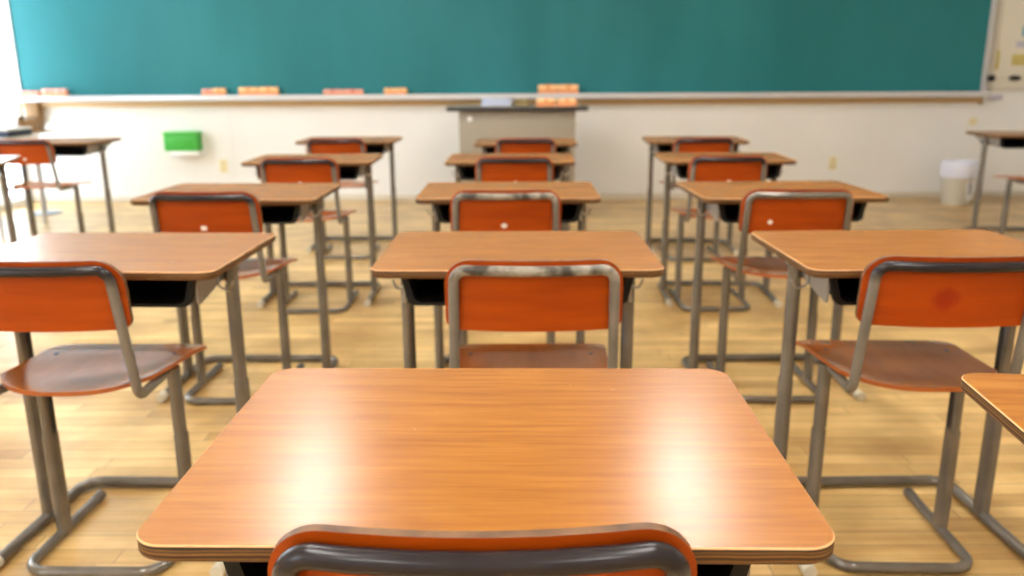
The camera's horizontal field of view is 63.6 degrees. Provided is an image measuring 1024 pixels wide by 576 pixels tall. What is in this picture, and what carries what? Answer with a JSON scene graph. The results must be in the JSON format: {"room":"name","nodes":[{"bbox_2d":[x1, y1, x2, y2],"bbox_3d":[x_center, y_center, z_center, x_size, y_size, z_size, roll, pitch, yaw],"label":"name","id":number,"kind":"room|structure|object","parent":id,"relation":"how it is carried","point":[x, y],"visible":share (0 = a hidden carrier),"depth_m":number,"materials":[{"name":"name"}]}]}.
{"room":"classroom","nodes":[
{"label":"classroom","id":0,"kind":"room"},
{"bbox_2d":[0,0,33,210],"bbox_3d":[-4.659,-0.849,1.996,0.150,3.000,11.500,0,14,0],"label":"wall","id":1,"kind":"structure","parent":0,"point":[3,16],"depth_m":7.62,"materials":[{"name":"paint"}]},
{"bbox_2d":[0,26,24,202],"bbox_3d":[-4.671,-2.105,7.176,0.060,2.740,0.760,0,14,0],"label":"window","id":2,"kind":"structure","parent":1,"relation":"in","point":[3,68],"depth_m":7.64,"materials":[{"name":"white paint"}]},
{"bbox_2d":[0,197,1023,575],"bbox_3d":[0.313,0.627,2.381,10.080,0.100,11.800,0,14,0],"label":"floor","id":3,"kind":"structure","parent":0,"point":[890,431],"depth_m":3.10,"materials":[{"name":"brown wood"}]},
{"bbox_2d":[0,155,19,242],"bbox_3d":[-2.947,-0.294,4.347,0.650,0.740,0.497,-5,15,-18],"label":"school desk","id":4,"kind":"object","parent":3,"relation":"on","point":[5,159],"visible":0.66,"depth_m":4.40,"materials":[{"name":"metal"}]},
{"bbox_2d":[0,134,46,237],"bbox_3d":[-4.124,-0.793,6.347,0.740,0.725,0.660,0,14,0],"label":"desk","id":5,"kind":"object","parent":3,"relation":"on","point":[32,135],"visible":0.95,"depth_m":6.59,"materials":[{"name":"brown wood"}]},
{"bbox_2d":[0,127,31,137],"bbox_3d":[-3.986,-1.188,6.297,0.490,0.062,0.330,0,14,0],"label":"case","id":6,"kind":"object","parent":5,"relation":"on","point":[5,132],"visible":1,"depth_m":6.24,"materials":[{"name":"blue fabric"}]},
{"bbox_2d":[0,139,91,235],"bbox_3d":[-3.044,-0.595,5.433,0.388,0.783,0.472,0,14,3],"label":"chair","id":7,"kind":"object","parent":3,"relation":"on","point":[31,151],"visible":0.77,"depth_m":5.18,"materials":[{"name":"brown wood"}]},
{"bbox_2d":[32,130,62,215],"bbox_3d":[-4.105,-1.006,7.190,0.260,0.718,0.260,0,14,0],"label":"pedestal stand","id":8,"kind":"object","parent":3,"relation":"on","point":[48,212],"visible":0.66,"depth_m":7.20,"materials":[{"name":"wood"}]},
{"bbox_2d":[17,116,44,130],"bbox_3d":[-4.127,-1.412,7.086,0.170,0.120,0.110,0,14,0],"label":"wooden caddy","id":9,"kind":"object","parent":8,"relation":"on","point":[37,124],"visible":0.82,"depth_m":7.04,"materials":[{"name":"brown wood"}]},
{"bbox_2d":[21,137,121,236],"bbox_3d":[-3.103,-0.656,5.760,0.650,0.740,0.497,-1,14,-1],"label":"school desk","id":10,"kind":"object","parent":3,"relation":"on","point":[84,146],"visible":0.39,"depth_m":5.73,"materials":[{"name":"laminate"}]},
{"bbox_2d":[0,260,206,575],"bbox_3d":[-0.997,0.274,2.004,0.388,0.783,0.472,0,14,1],"label":"chair","id":11,"kind":"object","parent":3,"relation":"on","point":[80,295],"visible":0.95,"depth_m":1.90,"materials":[{"name":"brown wood"}]},
{"bbox_2d":[0,232,275,575],"bbox_3d":[-0.967,0.268,2.113,0.650,0.740,0.497,0,14,2],"label":"school desk","id":12,"kind":"object","parent":3,"relation":"on","point":[158,269],"visible":0.69,"depth_m":2.06,"materials":[{"name":"laminate"}]},
{"bbox_2d":[149,191,304,404],"bbox_3d":[-1.027,0.009,3.035,0.388,0.783,0.472,0,14,1],"label":"chair","id":13,"kind":"object","parent":3,"relation":"on","point":[170,211],"visible":0.64,"depth_m":2.78,"materials":[{"name":"brown wood"}]},
{"bbox_2d":[130,183,340,402],"bbox_3d":[-1.005,-0.001,3.164,0.650,0.740,0.497,0,14,1],"label":"school desk","id":14,"kind":"object","parent":3,"relation":"on","point":[281,203],"visible":0.6,"depth_m":3.17,"materials":[{"name":"laminate"}]},
{"bbox_2d":[259,157,358,313],"bbox_3d":[-1.011,-0.285,4.183,0.388,0.783,0.472,0,14,-1],"label":"chair","id":15,"kind":"object","parent":3,"relation":"on","point":[303,169],"visible":0.69,"depth_m":3.93,"materials":[{"name":"brown wood"}]},
{"bbox_2d":[241,154,382,307],"bbox_3d":[-1.026,-0.319,4.404,0.650,0.740,0.497,0,14,-1],"label":"school desk","id":16,"kind":"object","parent":3,"relation":"on","point":[351,166],"visible":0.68,"depth_m":4.40,"materials":[{"name":"laminate"}]},
{"bbox_2d":[306,138,379,259],"bbox_3d":[-1.093,-0.598,5.404,0.388,0.783,0.472,0,14,0],"label":"chair","id":17,"kind":"object","parent":3,"relation":"on","point":[314,145],"visible":0.54,"depth_m":5.13,"materials":[{"name":"brown wood"}]},
{"bbox_2d":[295,136,402,252],"bbox_3d":[-1.099,-0.656,5.721,0.650,0.740,0.497,0,14,1],"label":"school desk","id":18,"kind":"object","parent":3,"relation":"on","point":[374,144],"visible":0.54,"depth_m":5.72,"materials":[{"name":"laminate"}]},
{"bbox_2d":[268,522,696,575],"bbox_3d":[-0.024,0.531,0.982,0.388,0.783,0.472,0,14,0],"label":"chair","id":19,"kind":"object","parent":3,"relation":"on","point":[638,548],"visible":1,"depth_m":0.68,"materials":[{"name":"brown"}]},
{"bbox_2d":[136,368,834,575],"bbox_3d":[-0.021,0.536,1.050,0.650,0.740,0.497,0,14,1],"label":"school desk","id":20,"kind":"object","parent":3,"relation":"on","point":[441,449],"visible":0.97,"depth_m":0.90,"materials":[{"name":"laminate"}]},
{"bbox_2d":[450,189,560,344],"bbox_3d":[-0.020,0.004,3.035,0.388,0.783,0.472,0,14,0],"label":"chair","id":21,"kind":"object","parent":3,"relation":"on","point":[470,210],"visible":0.36,"depth_m":2.76,"materials":[{"name":"brown wood"}]},
{"bbox_2d":[415,181,600,367],"bbox_3d":[-0.010,-0.006,3.164,0.650,0.740,0.497,0,14,0],"label":"school desk","id":22,"kind":"object","parent":3,"relation":"on","point":[574,196],"visible":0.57,"depth_m":3.10,"materials":[{"name":"laminate"}]},
{"bbox_2d":[444,153,574,230],"bbox_3d":[-0.006,-0.316,4.375,0.650,0.740,0.497,0,14,1],"label":"school desk","id":23,"kind":"object","parent":3,"relation":"on","point":[464,164],"visible":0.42,"depth_m":4.28,"materials":[{"name":"laminate"}]},
{"bbox_2d":[475,156,553,181],"bbox_3d":[0.013,-0.290,4.183,0.388,0.783,0.472,0,14,0],"label":"chair","id":24,"kind":"object","parent":3,"relation":"on","point":[487,168],"visible":0.29,"depth_m":3.90,"materials":[{"name":"brown wood"}]},
{"bbox_2d":[446,104,587,181],"bbox_3d":[0.043,-1.095,7.067,1.142,0.910,0.646,0,14,0],"label":"lectern","id":25,"kind":"object","parent":3,"relation":"on","point":[476,122],"visible":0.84,"depth_m":6.73,"materials":[{"name":"beige"}]},
{"bbox_2d":[481,98,511,105],"bbox_3d":[-0.128,-1.560,6.930,0.257,0.060,0.180,0,14,0],"label":"paper stack","id":26,"kind":"object","parent":25,"relation":"on","point":[485,101],"visible":0.98,"depth_m":6.84,"materials":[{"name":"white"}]},
{"bbox_2d":[515,99,529,105],"bbox_3d":[0.085,-1.558,6.930,0.126,0.055,0.086,0,14,0],"label":"box","id":27,"kind":"object","parent":25,"relation":"on","point":[518,102],"visible":1,"depth_m":6.89,"materials":[{"name":"brown"}]},
{"bbox_2d":[536,98,555,106],"bbox_3d":[0.276,-1.507,6.706,0.157,0.065,0.057,0,14,0],"label":"eraser","id":28,"kind":"object","parent":25,"relation":"on","point":[541,102],"visible":1,"depth_m":6.68,"materials":[{"name":"orange fabric"}]},
{"bbox_2d":[557,98,576,105],"bbox_3d":[0.446,-1.508,6.706,0.157,0.065,0.057,0,14,0],"label":"eraser","id":29,"kind":"object","parent":25,"relation":"on","point":[560,101],"visible":1,"depth_m":6.68,"materials":[{"name":"orange fabric"}]},
{"bbox_2d":[371,231,663,367],"bbox_3d":[0.015,0.265,2.108,0.650,0.740,0.497,0,14,1],"label":"school desk","id":30,"kind":"object","parent":3,"relation":"on","point":[421,260],"visible":0.44,"depth_m":2.02,"materials":[{"name":"laminate"}]},
{"bbox_2d":[495,138,555,181],"bbox_3d":[0.085,-0.586,5.336,0.388,0.783,0.472,0,14,0],"label":"chair","id":31,"kind":"object","parent":3,"relation":"on","point":[503,145],"visible":0.22,"depth_m":5.05,"materials":[{"name":"brown wood"}]},
{"bbox_2d":[474,138,576,230],"bbox_3d":[0.092,-0.595,5.460,0.650,0.740,0.497,0,14,1],"label":"school desk","id":32,"kind":"object","parent":3,"relation":"on","point":[563,145],"visible":0.23,"depth_m":5.37,"materials":[{"name":"laminate"}]},
{"bbox_2d":[445,259,622,367],"bbox_3d":[0.047,0.272,1.989,0.388,0.783,0.472,0,14,0],"label":"chair","id":33,"kind":"object","parent":3,"relation":"on","point":[580,294],"visible":0.58,"depth_m":1.73,"materials":[{"name":"brown wood"}]},
{"bbox_2d":[642,136,749,255],"bbox_3d":[1.211,-0.633,5.586,0.650,0.740,0.497,1,14,3],"label":"school desk","id":34,"kind":"object","parent":3,"relation":"on","point":[662,144],"visible":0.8,"depth_m":5.61,"materials":[{"name":"laminate"}]},
{"bbox_2d":[658,137,733,260],"bbox_3d":[1.172,-0.584,5.307,0.388,0.783,0.472,0,14,0],"label":"chair","id":35,"kind":"object","parent":3,"relation":"on","point":[684,144],"visible":0.45,"depth_m":5.03,"materials":[{"name":"brown wood"}]},
{"bbox_2d":[668,155,767,311],"bbox_3d":[1.028,-0.295,4.183,0.388,0.783,0.472,0,14,1],"label":"chair","id":36,"kind":"object","parent":3,"relation":"on","point":[701,168],"visible":0.62,"depth_m":3.92,"materials":[{"name":"brown wood"}]},
{"bbox_2d":[654,152,796,307],"bbox_3d":[1.093,-0.322,4.375,0.650,0.740,0.497,0,14,3],"label":"school desk","id":37,"kind":"object","parent":3,"relation":"on","point":[676,163],"visible":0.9,"depth_m":4.37,"materials":[{"name":"laminate"}]},
{"bbox_2d":[706,188,853,402],"bbox_3d":[0.960,0.002,3.026,0.388,0.783,0.472,0,14,1],"label":"chair","id":38,"kind":"object","parent":3,"relation":"on","point":[760,209],"visible":0.73,"depth_m":2.78,"materials":[{"name":"brown"}]},
{"bbox_2d":[677,181,888,400],"bbox_3d":[0.982,-0.006,3.145,0.650,0.740,0.497,-1,14,-1],"label":"school desk","id":39,"kind":"object","parent":3,"relation":"on","point":[723,199],"visible":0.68,"depth_m":3.12,"materials":[{"name":"laminate"}]},
{"bbox_2d":[751,229,1023,575],"bbox_3d":[0.972,0.262,2.099,0.650,0.740,0.497,-1,14,-1],"label":"school desk","id":40,"kind":"object","parent":3,"relation":"on","point":[832,262],"visible":0.63,"depth_m":2.08,"materials":[{"name":"laminate"}]},
{"bbox_2d":[796,255,1023,573],"bbox_3d":[0.936,0.264,2.004,0.388,0.783,0.472,0,14,2],"label":"chair","id":41,"kind":"object","parent":3,"relation":"on","point":[894,290],"visible":0.9,"depth_m":1.83,"materials":[{"name":"brown wood"}]},
{"bbox_2d":[939,159,978,205],"bbox_3d":[4.042,-0.957,7.498,0.320,0.390,0.316,0,14,0],"label":"waste bin","id":42,"kind":"object","parent":3,"relation":"on","point":[958,176],"visible":0.99,"depth_m":7.41,"materials":[{"name":"beige plastic"}]},
{"bbox_2d":[960,373,1023,443],"bbox_3d":[0.926,0.546,0.993,0.650,0.740,0.497,1,14,6],"label":"school desk","id":43,"kind":"object","parent":3,"relation":"on","point":[1001,395],"visible":1,"depth_m":1.09,"materials":[{"name":"laminate"}]},
{"bbox_2d":[962,131,1023,230],"bbox_3d":[3.665,-0.742,5.964,0.650,0.740,0.497,1,14,4],"label":"school desk","id":44,"kind":"object","parent":3,"relation":"on","point":[1003,139],"visible":0.87,"depth_m":5.97,"materials":[{"name":"laminate"}]},
{"bbox_2d":[994,176,1023,234],"bbox_3d":[3.497,-0.646,5.501,0.388,0.783,0.472,0,14,0],"label":"chair","id":45,"kind":"object","parent":3,"relation":"on","point":[1014,179],"visible":0.66,"depth_m":5.55,"materials":[{"name":"brown"}]},
{"bbox_2d":[20,0,1023,195],"bbox_3d":[0.298,-2.321,7.638,10.080,3.000,0.150,0,14,0],"label":"wall","id":46,"kind":"structure","parent":0,"point":[877,147],"depth_m":7.79,"materials":[{"name":"paint"}]},
{"bbox_2d":[24,102,44,124],"bbox_3d":[-4.438,-1.622,7.682,0.120,0.220,0.100,0,14,0],"label":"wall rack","id":47,"kind":"object","parent":46,"relation":"attached to","point":[32,109],"visible":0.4,"depth_m":7.63,"materials":[{"name":"brown wood"}]},
{"bbox_2d":[162,131,204,155],"bbox_3d":[-3.067,-1.349,7.717,0.320,0.220,0.169,0,14,0],"label":"wall box","id":48,"kind":"object","parent":46,"relation":"attached to","point":[180,143],"visible":1,"depth_m":7.65,"materials":[{"name":"green plastic"}]},
{"bbox_2d":[219,160,227,172],"bbox_3d":[-2.740,-1.157,7.850,0.072,0.120,0.009,0,14,0],"label":"wall outlet","id":49,"kind":"object","parent":46,"relation":"attached to","point":[223,163],"visible":1,"depth_m":7.85,"materials":[{"name":"beige plastic"}]},
{"bbox_2d":[228,106,235,182],"bbox_3d":[-2.644,-1.325,7.809,0.015,0.895,0.006,0,14,0],"label":"trim","id":50,"kind":"structure","parent":46,"relation":"attached to","point":[228,106],"depth_m":7.80,"materials":[{"name":"paint"}]},
{"bbox_2d":[4,0,996,106],"bbox_3d":[-0.104,-2.350,7.468,8.975,1.360,0.163,0,14,0],"label":"chalkboard","id":51,"kind":"object","parent":46,"relation":"attached to","point":[106,53],"visible":0.9,"depth_m":7.54,"materials":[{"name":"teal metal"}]},
{"bbox_2d":[19,91,28,95],"bbox_3d":[-4.467,-1.784,7.584,0.087,0.051,0.057,0,14,0],"label":"eraser","id":52,"kind":"object","parent":51,"relation":"on","point":[22,93],"visible":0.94,"depth_m":7.56,"materials":[{"name":"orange fabric"}]},
{"bbox_2d":[29,91,40,95],"bbox_3d":[-4.379,-1.784,7.584,0.087,0.051,0.057,0,14,0],"label":"eraser","id":53,"kind":"object","parent":51,"relation":"on","point":[31,93],"visible":0.92,"depth_m":7.56,"materials":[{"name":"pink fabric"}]},
{"bbox_2d":[41,89,54,95],"bbox_3d":[-4.250,-1.793,7.582,0.116,0.068,0.057,0,14,0],"label":"eraser","id":54,"kind":"object","parent":51,"relation":"on","point":[46,92],"visible":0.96,"depth_m":7.56,"materials":[{"name":"orange fabric"}]},
{"bbox_2d":[54,89,68,95],"bbox_3d":[-4.135,-1.793,7.582,0.116,0.068,0.057,0,14,0],"label":"eraser","id":55,"kind":"object","parent":51,"relation":"on","point":[58,92],"visible":0.96,"depth_m":7.56,"materials":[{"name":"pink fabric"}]},
{"bbox_2d":[201,89,213,94],"bbox_3d":[-2.791,-1.797,7.583,0.104,0.061,0.057,0,14,0],"label":"eraser","id":56,"kind":"object","parent":51,"relation":"on","point":[204,91],"visible":0.93,"depth_m":7.56,"materials":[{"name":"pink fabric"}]},
{"bbox_2d":[213,88,226,94],"bbox_3d":[-2.680,-1.801,7.582,0.116,0.068,0.057,0,14,0],"label":"eraser","id":57,"kind":"object","parent":51,"relation":"on","point":[217,91],"visible":0.96,"depth_m":7.56,"materials":[{"name":"orange fabric"}]},
{"bbox_2d":[238,87,258,94],"bbox_3d":[-2.413,-1.805,7.581,0.180,0.075,0.057,0,14,0],"label":"eraser","id":58,"kind":"object","parent":51,"relation":"on","point":[242,90],"visible":0.94,"depth_m":7.56,"materials":[{"name":"orange fabric"}]},
{"bbox_2d":[259,87,279,94],"bbox_3d":[-2.229,-1.806,7.581,0.180,0.075,0.057,0,14,0],"label":"eraser","id":59,"kind":"object","parent":51,"relation":"on","point":[262,90],"visible":0.96,"depth_m":7.56,"materials":[{"name":"orange fabric"}]},
{"bbox_2d":[323,89,342,94],"bbox_3d":[-1.639,-1.798,7.584,0.180,0.051,0.057,0,14,0],"label":"eraser","id":60,"kind":"object","parent":51,"relation":"on","point":[326,91],"visible":1,"depth_m":7.56,"materials":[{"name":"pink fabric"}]},
{"bbox_2d":[343,89,363,94],"bbox_3d":[-1.455,-1.799,7.584,0.180,0.051,0.057,0,14,0],"label":"eraser","id":61,"kind":"object","parent":51,"relation":"on","point":[346,91],"visible":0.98,"depth_m":7.56,"materials":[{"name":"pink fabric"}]},
{"bbox_2d":[384,88,395,93],"bbox_3d":[-1.119,-1.805,7.583,0.104,0.061,0.057,0,14,0],"label":"eraser","id":62,"kind":"object","parent":51,"relation":"on","point":[386,90],"visible":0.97,"depth_m":7.56,"materials":[{"name":"orange fabric"}]},
{"bbox_2d":[396,88,407,93],"bbox_3d":[-1.013,-1.806,7.583,0.104,0.061,0.057,0,14,0],"label":"eraser","id":63,"kind":"object","parent":51,"relation":"on","point":[398,90],"visible":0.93,"depth_m":7.56,"materials":[{"name":"orange fabric"}]},
{"bbox_2d":[9,91,992,101],"bbox_3d":[-0.101,-1.764,7.612,8.975,0.053,0.152,0,14,0],"label":"chalk tray","id":64,"kind":"object","parent":51,"relation":"on","point":[139,96],"depth_m":7.54,"materials":[{"name":"silver metal"}]},
{"bbox_2d":[538,84,557,93],"bbox_3d":[0.332,-1.824,7.580,0.186,0.085,0.057,0,14,0],"label":"eraser","id":65,"kind":"object","parent":51,"relation":"on","point":[542,89],"visible":0.97,"depth_m":7.56,"materials":[{"name":"orange fabric"}]},
{"bbox_2d":[558,84,578,92],"bbox_3d":[0.516,-1.825,7.580,0.186,0.085,0.057,0,14,0],"label":"eraser","id":66,"kind":"object","parent":51,"relation":"on","point":[567,88],"visible":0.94,"depth_m":7.56,"materials":[{"name":"orange fabric"}]},
{"bbox_2d":[33,191,1023,201],"bbox_3d":[0.306,-0.877,7.925,9.780,0.060,0.012,0,14,0],"label":"baseboard","id":67,"kind":"structure","parent":46,"relation":"attached to","point":[918,194],"depth_m":7.92,"materials":[{"name":"beige paint"}]},
{"bbox_2d":[829,157,836,168],"bbox_3d":[3.049,-1.187,7.850,0.072,0.120,0.009,0,14,0],"label":"wall outlet","id":68,"kind":"object","parent":46,"relation":"attached to","point":[832,160],"visible":1,"depth_m":7.85,"materials":[{"name":"beige plastic"}]},
{"bbox_2d":[969,117,976,124],"bbox_3d":[4.324,-1.564,7.751,0.070,0.070,0.016,0,14,0],"label":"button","id":69,"kind":"object","parent":46,"relation":"attached to","point":[972,121],"visible":1,"depth_m":7.74,"materials":[{"name":"beige plastic"}]},
{"bbox_2d":[987,95,1002,99],"bbox_3d":[4.506,-1.778,7.704,0.140,0.050,0.003,0,14,0],"label":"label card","id":70,"kind":"object","parent":46,"relation":"attached to","point":[994,97],"visible":0.86,"depth_m":7.70,"materials":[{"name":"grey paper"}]},
{"bbox_2d":[987,0,1023,90],"bbox_3d":[4.788,-2.417,7.530,0.740,1.205,0.021,0,14,0],"label":"bulletin board","id":71,"kind":"object","parent":46,"relation":"attached to","point":[1010,16],"depth_m":7.58,"materials":[{"name":"beige"}]},
{"bbox_2d":[987,75,995,81],"bbox_3d":[4.421,-1.936,7.628,0.068,0.060,0.034,0,14,0],"label":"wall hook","id":72,"kind":"object","parent":71,"relation":"attached to","point":[990,78],"visible":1,"depth_m":7.61,"materials":[{"name":"black metal"}]},
{"bbox_2d":[1009,75,1020,80],"bbox_3d":[4.641,-1.937,7.628,0.102,0.048,0.034,0,14,0],"label":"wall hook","id":73,"kind":"object","parent":71,"relation":"attached to","point":[1012,78],"visible":1,"depth_m":7.61,"materials":[{"name":"black metal"}]},
{"bbox_2d":[1016,42,1023,46],"bbox_3d":[4.663,-2.230,7.564,0.090,0.050,0.012,0,14,0],"label":"paper","id":74,"kind":"object","parent":71,"relation":"attached to","point":[1018,44],"visible":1,"depth_m":7.56,"materials":[{"name":"grey paper"}]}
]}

